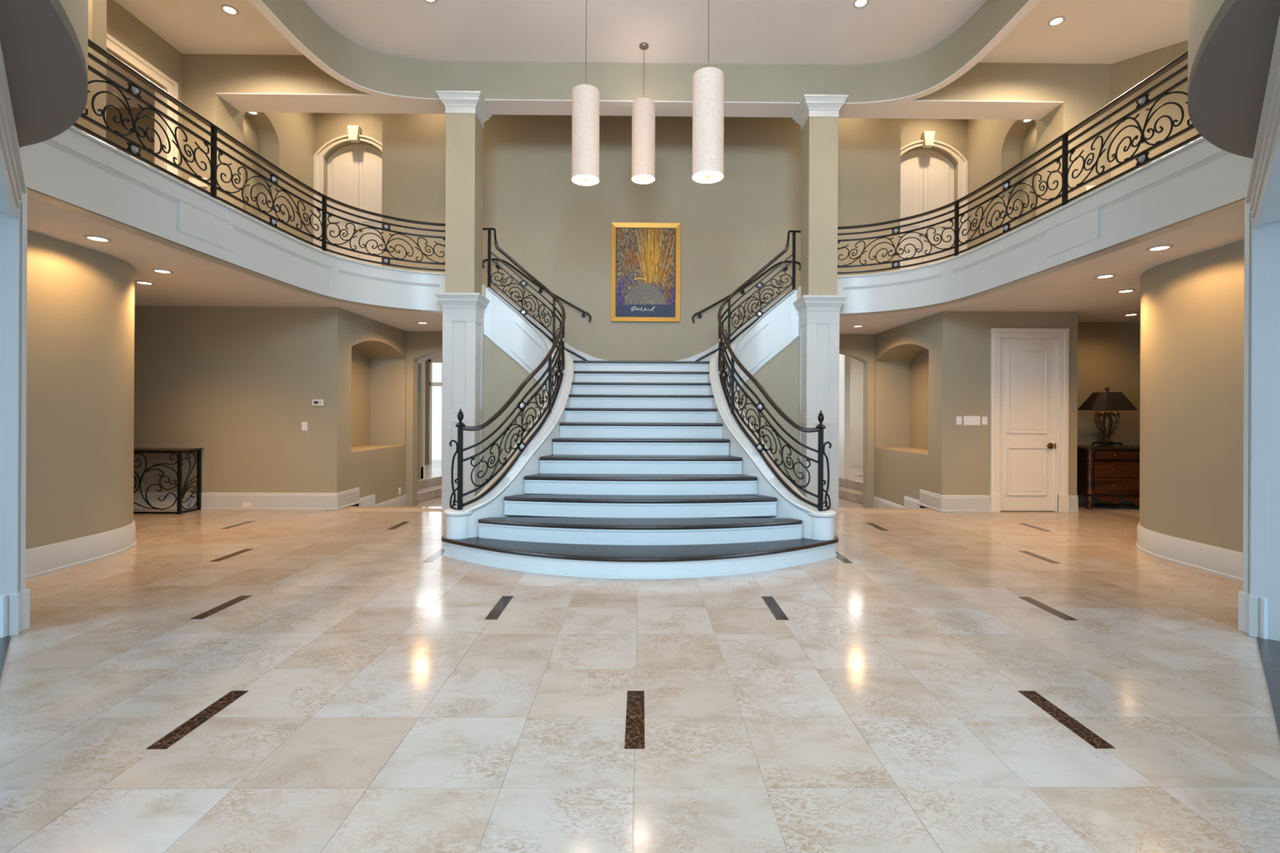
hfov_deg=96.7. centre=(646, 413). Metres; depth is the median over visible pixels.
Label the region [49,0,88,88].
wall
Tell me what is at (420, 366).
wall
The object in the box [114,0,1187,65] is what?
ceiling
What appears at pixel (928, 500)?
baseboard
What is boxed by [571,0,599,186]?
pendant lamp
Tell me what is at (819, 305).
column
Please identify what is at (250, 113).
recessed light
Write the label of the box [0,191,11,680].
wall
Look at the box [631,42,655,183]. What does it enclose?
pendant lamp
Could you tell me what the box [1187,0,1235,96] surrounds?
wall
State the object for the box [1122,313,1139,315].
recessed light
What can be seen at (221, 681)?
floor
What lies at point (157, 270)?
recessed light
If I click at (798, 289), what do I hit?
baseboard
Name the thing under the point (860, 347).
wall
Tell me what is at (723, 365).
stair railing
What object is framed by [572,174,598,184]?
diffuser
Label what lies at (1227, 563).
baseboard
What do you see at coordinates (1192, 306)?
wall
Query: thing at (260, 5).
beam
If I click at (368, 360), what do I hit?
wall
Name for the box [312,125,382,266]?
door
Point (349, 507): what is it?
step
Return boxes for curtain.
[424,360,429,464]
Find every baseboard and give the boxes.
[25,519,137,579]
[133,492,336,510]
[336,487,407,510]
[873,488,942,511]
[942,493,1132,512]
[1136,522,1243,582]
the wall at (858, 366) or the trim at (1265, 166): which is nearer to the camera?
the trim at (1265, 166)
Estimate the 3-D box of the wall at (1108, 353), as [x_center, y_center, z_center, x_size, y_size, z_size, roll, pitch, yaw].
[7.419,-0.014,8.532,3.000,2.800,0.880,0,0,-1]
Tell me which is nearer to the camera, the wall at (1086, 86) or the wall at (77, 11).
the wall at (77, 11)
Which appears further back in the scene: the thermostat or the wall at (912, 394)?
the wall at (912, 394)
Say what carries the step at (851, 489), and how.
on the floor at (435, 502)
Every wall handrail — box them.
[482,257,591,322]
[691,260,800,322]
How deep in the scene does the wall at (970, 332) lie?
7.94 m
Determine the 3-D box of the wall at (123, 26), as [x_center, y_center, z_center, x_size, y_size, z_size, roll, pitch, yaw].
[-6.407,-3.396,5.564,0.140,3.050,4.450,0,0,-1]
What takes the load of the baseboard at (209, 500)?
attached to the wall at (239, 385)
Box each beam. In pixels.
[215,93,1063,119]
[248,0,1040,107]
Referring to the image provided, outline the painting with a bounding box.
[610,222,680,321]
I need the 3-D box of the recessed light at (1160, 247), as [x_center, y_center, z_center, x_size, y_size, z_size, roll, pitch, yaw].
[4.410,-1.423,4.893,0.184,0.010,0.184,0,0,-1]
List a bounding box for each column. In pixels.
[434,90,492,511]
[791,94,848,512]
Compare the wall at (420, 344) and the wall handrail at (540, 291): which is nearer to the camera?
the wall handrail at (540, 291)
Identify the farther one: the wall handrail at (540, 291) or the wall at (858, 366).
the wall at (858, 366)
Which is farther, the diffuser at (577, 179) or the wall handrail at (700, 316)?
the wall handrail at (700, 316)
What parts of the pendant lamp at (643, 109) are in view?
lamp shade, cord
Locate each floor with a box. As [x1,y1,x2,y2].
[0,502,1279,852]
[414,496,863,507]
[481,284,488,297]
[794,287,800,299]
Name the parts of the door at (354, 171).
raised panel, raised panel, panel moulding, panel moulding, panel moulding, panel moulding, raised panel, raised panel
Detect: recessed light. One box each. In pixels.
[82,235,112,242]
[134,280,155,284]
[151,268,173,273]
[220,4,239,15]
[247,111,258,115]
[416,321,428,324]
[423,0,437,3]
[852,324,863,327]
[853,0,869,8]
[1021,120,1032,122]
[1047,16,1065,26]
[1093,274,1116,278]
[1115,288,1136,293]
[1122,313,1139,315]
[1145,244,1173,251]
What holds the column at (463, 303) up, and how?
on the floor at (221, 681)
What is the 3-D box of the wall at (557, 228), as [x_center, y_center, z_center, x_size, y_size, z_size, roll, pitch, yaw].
[-0.084,-1.940,9.760,8.840,7.380,0.120,0,0,-1]
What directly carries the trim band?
attached to the ceiling at (756, 32)
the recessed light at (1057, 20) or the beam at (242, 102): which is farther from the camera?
the beam at (242, 102)
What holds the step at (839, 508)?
on the floor at (221, 681)
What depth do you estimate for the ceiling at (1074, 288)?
4.50 m
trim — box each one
[0,42,30,637]
[106,33,177,175]
[1238,15,1279,639]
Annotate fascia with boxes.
[19,125,444,312]
[837,136,1253,315]
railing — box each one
[72,38,445,271]
[133,447,204,514]
[448,227,565,510]
[717,230,831,511]
[837,50,1201,274]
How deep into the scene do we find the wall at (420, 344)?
10.16 m
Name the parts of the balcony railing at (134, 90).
post, rail, rail, post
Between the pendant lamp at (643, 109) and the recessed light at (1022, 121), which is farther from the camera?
the recessed light at (1022, 121)
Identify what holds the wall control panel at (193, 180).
attached to the wall at (286, 140)
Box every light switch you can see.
[302,422,307,430]
[955,416,961,424]
[982,416,987,424]
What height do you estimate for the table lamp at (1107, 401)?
0.895 m
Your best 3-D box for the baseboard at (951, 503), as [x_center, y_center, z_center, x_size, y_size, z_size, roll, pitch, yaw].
[6.514,1.264,8.375,4.800,0.235,0.876,0,0,-1]
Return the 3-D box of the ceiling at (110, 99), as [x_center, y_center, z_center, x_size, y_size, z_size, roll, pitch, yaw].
[-7.909,-4.589,5.874,2.850,0.100,5.300,0,0,-1]
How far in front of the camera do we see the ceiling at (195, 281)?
4.43 m
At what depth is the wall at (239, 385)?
7.85 m
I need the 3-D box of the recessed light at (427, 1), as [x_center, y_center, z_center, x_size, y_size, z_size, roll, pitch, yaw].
[-2.561,-4.898,6.696,0.184,0.010,0.184,0,0,-1]
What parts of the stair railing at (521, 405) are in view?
newel post, post, rail, rail, rail, rail, handrail, post, post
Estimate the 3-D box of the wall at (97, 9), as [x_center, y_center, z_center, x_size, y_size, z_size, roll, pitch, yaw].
[-5.755,-3.393,5.375,1.160,3.050,0.140,0,0,-1]
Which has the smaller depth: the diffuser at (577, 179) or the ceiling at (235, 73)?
the diffuser at (577, 179)
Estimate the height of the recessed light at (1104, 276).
0.010 m
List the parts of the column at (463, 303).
panel frame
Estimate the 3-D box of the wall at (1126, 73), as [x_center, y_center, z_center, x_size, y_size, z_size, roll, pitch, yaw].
[7.943,-3.326,6.646,3.928,3.050,0.120,0,0,42]
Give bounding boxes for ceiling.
[0,0,485,331]
[106,58,155,107]
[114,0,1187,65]
[216,53,1063,101]
[796,0,1279,333]
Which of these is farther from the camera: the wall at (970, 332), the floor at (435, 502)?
the floor at (435, 502)
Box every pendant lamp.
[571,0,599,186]
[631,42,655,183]
[692,0,724,183]
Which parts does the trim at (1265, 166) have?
casing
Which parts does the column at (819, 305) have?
panel frame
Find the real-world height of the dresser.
0.909 m
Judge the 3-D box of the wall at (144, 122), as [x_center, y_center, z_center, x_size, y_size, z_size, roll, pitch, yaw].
[-7.916,-3.234,5.874,2.850,2.710,5.300,0,0,-1]
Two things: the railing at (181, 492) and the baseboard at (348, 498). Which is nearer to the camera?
the railing at (181, 492)
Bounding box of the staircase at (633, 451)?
[441,284,838,578]
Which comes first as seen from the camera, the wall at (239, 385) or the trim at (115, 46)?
the trim at (115, 46)
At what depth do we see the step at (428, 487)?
11.66 m
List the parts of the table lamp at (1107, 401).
handle, lamp shade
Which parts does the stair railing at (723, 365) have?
post, post, rail, rail, handrail, rail, rail, post, newel post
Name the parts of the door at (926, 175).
raised panel, raised panel, panel moulding, panel moulding, raised panel, panel moulding, panel moulding, raised panel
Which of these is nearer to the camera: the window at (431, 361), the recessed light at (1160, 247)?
the recessed light at (1160, 247)
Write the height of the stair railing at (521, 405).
3.639 m
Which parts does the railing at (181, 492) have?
leg, leg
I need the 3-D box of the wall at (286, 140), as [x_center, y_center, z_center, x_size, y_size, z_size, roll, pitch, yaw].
[-6.138,-3.765,8.961,0.460,3.790,2.360,0,0,-1]
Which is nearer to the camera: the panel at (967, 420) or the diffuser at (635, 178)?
the diffuser at (635, 178)
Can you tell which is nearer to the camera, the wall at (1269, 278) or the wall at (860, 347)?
the wall at (1269, 278)
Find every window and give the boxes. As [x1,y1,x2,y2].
[427,359,442,463]
[849,361,853,465]
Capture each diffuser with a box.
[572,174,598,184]
[631,174,654,182]
[693,170,723,182]
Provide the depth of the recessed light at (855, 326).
9.28 m
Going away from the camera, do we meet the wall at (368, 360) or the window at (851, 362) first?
the wall at (368, 360)
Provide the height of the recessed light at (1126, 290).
0.010 m
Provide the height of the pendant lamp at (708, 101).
2.572 m
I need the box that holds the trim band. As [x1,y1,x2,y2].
[261,0,1028,102]
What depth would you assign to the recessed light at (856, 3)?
6.76 m
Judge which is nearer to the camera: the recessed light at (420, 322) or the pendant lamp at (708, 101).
the pendant lamp at (708, 101)
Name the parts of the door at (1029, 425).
raised panel, panel moulding, raised panel, panel moulding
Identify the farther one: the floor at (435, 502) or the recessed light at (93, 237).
the floor at (435, 502)
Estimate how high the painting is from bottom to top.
1.674 m
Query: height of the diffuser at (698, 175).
0.006 m
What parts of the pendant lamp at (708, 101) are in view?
lamp shade, cord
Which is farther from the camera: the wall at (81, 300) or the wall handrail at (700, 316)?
the wall handrail at (700, 316)
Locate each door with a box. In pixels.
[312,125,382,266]
[900,130,968,269]
[989,328,1069,512]
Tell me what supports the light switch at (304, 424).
attached to the wall at (239, 385)
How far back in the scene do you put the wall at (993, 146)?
9.34 m
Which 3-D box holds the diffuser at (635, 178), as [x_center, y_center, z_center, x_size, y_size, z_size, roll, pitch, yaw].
[-0.045,-3.123,7.550,0.298,0.006,0.298,0,0,-1]
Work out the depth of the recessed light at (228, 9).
6.92 m
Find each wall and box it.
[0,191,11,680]
[25,230,134,549]
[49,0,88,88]
[75,0,106,137]
[106,0,182,177]
[106,106,155,167]
[133,306,330,493]
[182,53,315,245]
[315,112,442,506]
[329,306,406,506]
[381,113,900,495]
[417,351,863,466]
[417,363,423,479]
[838,354,850,478]
[839,118,966,507]
[874,311,950,508]
[948,311,1077,512]
[966,119,1039,251]
[1039,63,1111,213]
[1077,322,1140,445]
[1110,40,1199,178]
[1139,239,1244,552]
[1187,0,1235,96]
[1256,173,1279,740]
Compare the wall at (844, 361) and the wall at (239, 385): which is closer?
the wall at (239, 385)
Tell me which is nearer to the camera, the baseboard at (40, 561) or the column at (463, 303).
the baseboard at (40, 561)
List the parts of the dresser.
corner post, waist moulding, moulding, drawer, drawer, drawer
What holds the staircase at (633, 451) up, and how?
on the floor at (221, 681)
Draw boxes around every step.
[344,506,441,508]
[417,459,441,502]
[838,465,862,503]
[838,507,933,510]
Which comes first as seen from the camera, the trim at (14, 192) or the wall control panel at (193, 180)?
the trim at (14, 192)
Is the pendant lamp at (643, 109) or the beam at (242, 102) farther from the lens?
the beam at (242, 102)
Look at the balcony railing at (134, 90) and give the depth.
5.47 m
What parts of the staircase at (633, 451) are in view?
panel moulding, panel moulding, panel moulding, panel moulding, cove moulding, shoe moulding, cove moulding, cove moulding, cove moulding, cove moulding, cove moulding, cove moulding, cove moulding, cove moulding, cove moulding, cove moulding, cove moulding, panel moulding, panel moulding, panel moulding, panel moulding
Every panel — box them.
[188,177,207,186]
[963,416,980,425]
[1086,185,1094,190]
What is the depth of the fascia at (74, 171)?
5.08 m
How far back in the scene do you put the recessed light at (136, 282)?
6.41 m
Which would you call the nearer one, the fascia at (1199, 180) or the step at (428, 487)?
the fascia at (1199, 180)
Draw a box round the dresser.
[1076,444,1139,509]
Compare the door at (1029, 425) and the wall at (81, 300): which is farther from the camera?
the door at (1029, 425)
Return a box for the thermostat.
[311,399,323,405]
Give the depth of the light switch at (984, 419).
7.94 m
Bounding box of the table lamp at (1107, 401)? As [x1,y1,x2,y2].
[1077,385,1137,445]
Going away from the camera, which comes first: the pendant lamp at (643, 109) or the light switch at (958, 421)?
the pendant lamp at (643, 109)
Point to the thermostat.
(314, 402)
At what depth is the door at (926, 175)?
10.35 m
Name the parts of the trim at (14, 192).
casing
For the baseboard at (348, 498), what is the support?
attached to the wall at (368, 360)
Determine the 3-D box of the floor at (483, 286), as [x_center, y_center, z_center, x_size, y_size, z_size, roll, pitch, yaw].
[-5.682,-1.713,6.746,6.750,0.310,6.800,0,0,-1]
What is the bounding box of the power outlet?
[242,502,251,507]
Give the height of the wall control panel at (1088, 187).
0.120 m
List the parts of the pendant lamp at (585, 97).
lamp shade, cord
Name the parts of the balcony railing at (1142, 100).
post, rail, rail, post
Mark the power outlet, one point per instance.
(248, 504)
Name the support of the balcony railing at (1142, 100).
on the fascia at (1199, 180)

